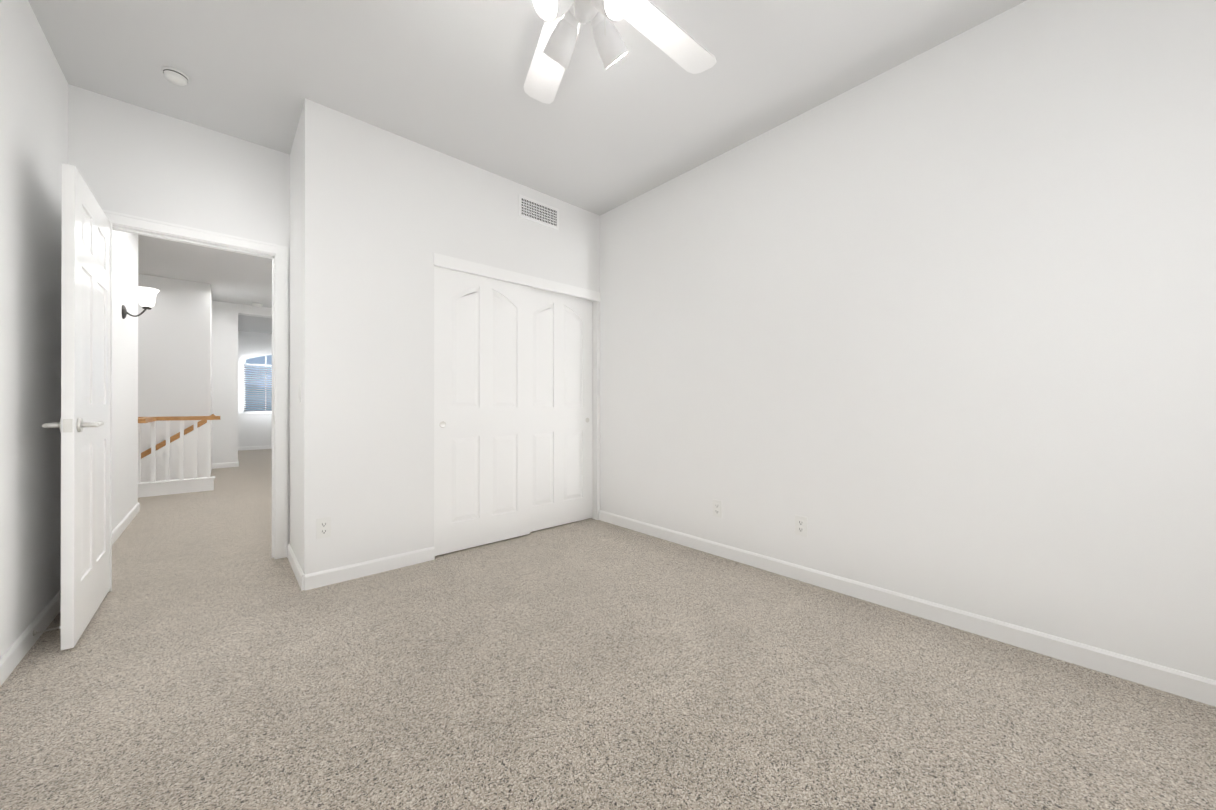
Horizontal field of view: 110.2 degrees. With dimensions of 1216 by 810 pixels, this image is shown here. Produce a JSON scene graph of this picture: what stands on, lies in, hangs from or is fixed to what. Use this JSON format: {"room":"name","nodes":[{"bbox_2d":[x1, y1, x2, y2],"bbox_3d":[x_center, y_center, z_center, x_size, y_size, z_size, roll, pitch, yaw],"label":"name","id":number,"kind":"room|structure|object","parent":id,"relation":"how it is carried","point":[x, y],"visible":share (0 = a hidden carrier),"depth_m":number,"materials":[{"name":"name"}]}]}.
{"room":"empty bedroom","nodes":[
{"label":"empty bedroom","id":0,"kind":"room"},
{"bbox_2d":[0,0,137,657],"bbox_3d":[-2.312,-0.342,1.562,0.100,2.740,6.850,0,0,-42],"label":"wall","id":1,"kind":"structure","parent":0,"point":[33,119],"depth_m":1.87,"materials":[{"name":"white paint"}]},
{"bbox_2d":[0,590,60,685],"bbox_3d":[-1.421,0.983,0.660,0.013,0.085,4.320,0,0,-42],"label":"baseboard","id":2,"kind":"structure","parent":1,"relation":"attached to","point":[11,658],"depth_m":1.77,"materials":[{"name":"white paint"}]},
{"bbox_2d":[33,626,60,635],"bbox_3d":[-2.435,0.978,1.846,0.076,0.023,0.024,0,0,-42],"label":"spring door stop","id":3,"kind":"object","parent":2,"relation":"attached to","point":[34,632],"visible":1,"depth_m":1.84,"materials":[{"name":"silver metal"}]},
{"bbox_2d":[112,502,139,544],"bbox_3d":[-3.755,0.989,3.234,0.013,0.085,2.430,0,0,-42],"label":"baseboard","id":4,"kind":"structure","parent":1,"relation":"attached to","point":[121,527],"depth_m":3.54,"materials":[{"name":"white paint"}]},
{"bbox_2d":[122,287,158,318],"bbox_3d":[-3.928,-0.847,3.574,0.208,0.273,0.146,0,0,-42],"label":"sconce","id":5,"kind":"object","parent":1,"relation":"attached to","point":[146,296],"visible":1,"depth_m":3.56,"materials":[{"name":"white glass"}]},
{"bbox_2d":[68,84,93,195],"bbox_3d":[-2.876,-0.341,2.326,0.090,2.740,0.100,0,0,-42],"label":"wall","id":6,"kind":"structure","parent":0,"point":[81,130],"depth_m":2.29,"materials":[{"name":"white paint"}]},
{"bbox_2d":[42,163,109,649],"bbox_3d":[-2.507,0.007,2.052,0.154,2.020,0.776,0,0,-42],"label":"bedroom door","id":7,"kind":"structure","parent":6,"relation":"in","point":[83,425],"depth_m":1.90,"materials":[{"name":"white paint"}]},
{"bbox_2d":[138,274,210,458],"bbox_3d":[-6.575,-0.335,5.155,2.550,2.740,0.100,0,0,-42],"label":"wall","id":8,"kind":"structure","parent":0,"point":[174,327],"depth_m":5.73,"materials":[{"name":"white paint"}]},
{"bbox_2d":[94,92,289,544],"bbox_3d":[-2.487,-0.340,2.679,0.960,2.740,0.100,0,0,-42],"label":"wall","id":9,"kind":"structure","parent":0,"point":[151,164],"depth_m":2.57,"materials":[{"name":"white paint"}]},
{"bbox_2d":[102,209,287,591],"bbox_3d":[-2.544,-0.021,2.622,0.894,2.102,0.149,0,0,-42],"label":"door frame","id":10,"kind":"structure","parent":9,"relation":"attached to","point":[280,252],"depth_m":2.84,"materials":[{"name":"white paint"}]},
{"bbox_2d":[210,294,211,475],"bbox_3d":[-6.098,-0.333,6.452,0.100,2.740,1.180,0,0,-42],"label":"wall","id":11,"kind":"structure","parent":0,"point":[211,387],"depth_m":6.56,"materials":[{"name":"white paint"}]},
{"bbox_2d":[212,301,237,462],"bbox_3d":[-6.406,-0.331,7.104,0.320,2.740,0.200,0,0,-42],"label":"wall","id":12,"kind":"structure","parent":0,"point":[225,377],"depth_m":7.03,"materials":[{"name":"white paint"}]},
{"bbox_2d":[212,462,236,468],"bbox_3d":[-6.341,0.996,7.015,0.300,0.085,0.013,0,0,-42],"label":"baseboard","id":13,"kind":"structure","parent":12,"relation":"attached to","point":[229,464],"depth_m":7.01,"materials":[{"name":"white paint"}]},
{"bbox_2d":[238,304,271,317],"bbox_3d":[-5.998,-1.625,7.476,0.780,0.150,0.200,0,0,-42],"label":"wall","id":14,"kind":"structure","parent":0,"point":[255,311],"depth_m":7.29,"materials":[{"name":"white paint"}]},
{"bbox_2d":[238,331,271,446],"bbox_3d":[-7.929,-0.325,10.272,1.880,2.740,0.100,0,0,-42],"label":"wall","id":15,"kind":"structure","parent":0,"point":[257,429],"depth_m":9.88,"materials":[{"name":"white paint"}]},
{"bbox_2d":[238,445,271,450],"bbox_3d":[-7.524,1.003,10.560,2.590,0.085,0.013,0,0,-42],"label":"baseboard","id":16,"kind":"structure","parent":15,"relation":"attached to","point":[268,446],"depth_m":9.90,"materials":[{"name":"white paint"}]},
{"bbox_2d":[242,355,271,413],"bbox_3d":[-7.822,-0.510,10.349,1.660,1.430,0.130,0,0,-42],"label":"window","id":17,"kind":"structure","parent":15,"relation":"in","point":[256,412],"depth_m":9.85,"materials":[{"name":"white paint"}]},
{"bbox_2d":[244,364,271,410],"bbox_3d":[-7.802,-0.396,10.326,1.610,1.088,0.052,0,0,-42],"label":"window blinds","id":18,"kind":"object","parent":17,"relation":"attached to","point":[259,382],"visible":0.38,"depth_m":9.95,"materials":[{"name":"grey"}]},
{"bbox_2d":[289,108,302,568],"bbox_3d":[-1.927,-0.340,2.701,0.100,2.740,0.620,0,0,-42],"label":"wall","id":19,"kind":"structure","parent":0,"point":[295,476],"depth_m":2.64,"materials":[{"name":"white paint"}]},
{"bbox_2d":[287,544,303,590],"bbox_3d":[-1.930,0.987,2.619,0.013,0.085,0.733,0,0,-42],"label":"baseboard","id":20,"kind":"structure","parent":19,"relation":"attached to","point":[296,568],"depth_m":2.55,"materials":[{"name":"white paint"}]},
{"bbox_2d":[302,98,596,574],"bbox_3d":[-0.926,-0.339,3.123,2.150,2.740,0.100,0,0,-42],"label":"wall","id":21,"kind":"structure","parent":0,"point":[367,340],"depth_m":2.62,"materials":[{"name":"white paint"}]},
{"bbox_2d":[316,517,330,538],"bbox_3d":[-1.619,0.699,2.419,0.070,0.114,0.008,0,0,-42],"label":"electrical outlet","id":22,"kind":"object","parent":21,"relation":"attached to","point":[323,527],"visible":1,"depth_m":2.42,"materials":[{"name":"white plastic"}]},
{"bbox_2d":[304,547,434,590],"bbox_3d":[-1.417,0.987,2.598,0.700,0.085,0.013,0,0,-42],"label":"baseboard","id":23,"kind":"structure","parent":21,"relation":"attached to","point":[353,571],"depth_m":2.56,"materials":[{"name":"white paint"}]},
{"bbox_2d":[434,266,529,555],"bbox_3d":[-0.905,0.009,3.122,0.750,2.020,0.036,0,0,-42],"label":"closet door","id":24,"kind":"structure","parent":21,"relation":"in","point":[481,410],"depth_m":3.08,"materials":[{"name":"white paint"}]},
{"bbox_2d":[433,253,600,301],"bbox_3d":[-0.652,-0.974,3.365,1.480,0.080,0.112,0,0,-42],"label":"trim","id":25,"kind":"structure","parent":21,"relation":"attached to","point":[456,264],"depth_m":3.21,"materials":[{"name":"white paint"}]},
{"bbox_2d":[519,194,558,229],"bbox_3d":[-0.547,-1.539,3.396,0.375,0.170,0.008,0,0,-42],"label":"air vent","id":26,"kind":"object","parent":21,"relation":"in","point":[538,212],"visible":1,"depth_m":3.39,"materials":[{"name":"white metal"}]},
{"bbox_2d":[530,287,592,531],"bbox_3d":[-0.428,0.010,3.608,0.750,2.020,0.036,0,0,-42],"label":"closet door","id":27,"kind":"structure","parent":21,"relation":"in","point":[561,409],"depth_m":3.61,"materials":[{"name":"white paint"}]},
{"bbox_2d":[28,0,1025,333],"bbox_3d":[-3.816,-1.756,4.757,6.100,0.100,13.800,0,0,-42],"label":"ceiling","id":28,"kind":"structure","parent":0,"point":[643,115],"depth_m":2.20,"materials":[{"name":"white paint"}]},
{"bbox_2d":[162,66,188,85],"bbox_3d":[-2.235,-1.692,2.195,0.100,0.038,0.100,0,0,-42],"label":"smoke detector","id":29,"kind":"object","parent":28,"relation":"attached to","point":[175,76],"visible":1,"depth_m":2.18,"materials":[{"name":"white plastic"}]},
{"bbox_2d":[252,303,262,306],"bbox_3d":[-5.908,-1.681,7.153,0.140,0.040,0.140,0,0,-42],"label":"ceiling detector","id":30,"kind":"object","parent":28,"relation":"attached to","point":[257,304],"visible":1,"depth_m":7.12,"materials":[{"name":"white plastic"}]},
{"bbox_2d":[524,0,715,103],"bbox_3d":[-0.042,-1.450,1.424,1.237,0.526,1.284,0,0,-42],"label":"ceiling fan","id":31,"kind":"object","parent":28,"relation":"hanging from","point":[564,20],"visible":1,"depth_m":1.56,"materials":[{"name":"white plastic"}]},
{"bbox_2d":[0,449,1215,809],"bbox_3d":[-3.816,1.084,4.752,6.100,0.100,13.800,0,0,-42],"label":"floor","id":32,"kind":"structure","parent":0,"point":[216,657],"depth_m":1.50,"materials":[{"name":"carpet"}]},
{"bbox_2d":[138,417,156,423],"bbox_3d":[-4.857,0.156,4.465,0.070,0.045,0.870,0,0,-42],"label":"handrail","id":33,"kind":"object","parent":32,"relation":"on","point":[140,419],"depth_m":4.39,"materials":[{"name":"brown wood"}]},
{"bbox_2d":[141,423,206,481],"bbox_3d":[-5.950,0.636,5.531,1.096,0.800,0.100,0,0,-42],"label":"wall","id":34,"kind":"structure","parent":32,"relation":"on","point":[175,458],"depth_m":5.68,"materials":[{"name":"white paint"}]},
{"bbox_2d":[141,414,214,458],"bbox_3d":[-6.039,0.678,5.450,1.491,1.111,0.050,0,0,-42],"label":"stair railing","id":35,"kind":"object","parent":34,"relation":"on","point":[172,438],"visible":0.21,"depth_m":5.66,"materials":[{"name":"brown wood"}]},
{"bbox_2d":[138,416,219,497],"bbox_3d":[-5.725,0.583,4.372,2.560,0.900,0.116,0,0,-42],"label":"balustrade","id":36,"kind":"object","parent":32,"relation":"on","point":[167,486],"depth_m":4.94,"materials":[{"name":"white paint"}]},
{"bbox_2d":[592,0,1215,679],"bbox_3d":[0.919,-0.340,2.785,0.130,2.740,4.520,0,0,-42],"label":"wall","id":37,"kind":"structure","parent":0,"point":[936,324],"depth_m":1.94,"materials":[{"name":"white paint"}]},
{"bbox_2d":[713,499,721,517],"bbox_3d":[0.749,0.710,2.912,0.008,0.114,0.070,0,0,-42],"label":"electrical outlet","id":38,"kind":"object","parent":37,"relation":"attached to","point":[717,508],"visible":1,"depth_m":2.91,"materials":[{"name":"white plastic"}]},
{"bbox_2d":[795,515,806,536],"bbox_3d":[1.132,0.710,2.490,0.008,0.114,0.070,0,0,-42],"label":"electrical outlet","id":39,"kind":"object","parent":37,"relation":"attached to","point":[800,525],"visible":1,"depth_m":2.49,"materials":[{"name":"white plastic"}]},
{"bbox_2d":[599,510,1215,706],"bbox_3d":[1.131,0.987,2.488,0.013,0.085,3.600,0,0,-42],"label":"baseboard","id":40,"kind":"structure","parent":37,"relation":"attached to","point":[1177,682],"depth_m":1.91,"materials":[{"name":"white paint"}]},
{"label":"outside","id":41,"kind":"structure","parent":0,"visible":0},
{"bbox_2d":[246,355,271,409],"bbox_3d":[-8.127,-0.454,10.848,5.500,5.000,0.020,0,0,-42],"label":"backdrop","id":42,"kind":"structure","parent":41,"point":[258,360],"depth_m":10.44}
]}

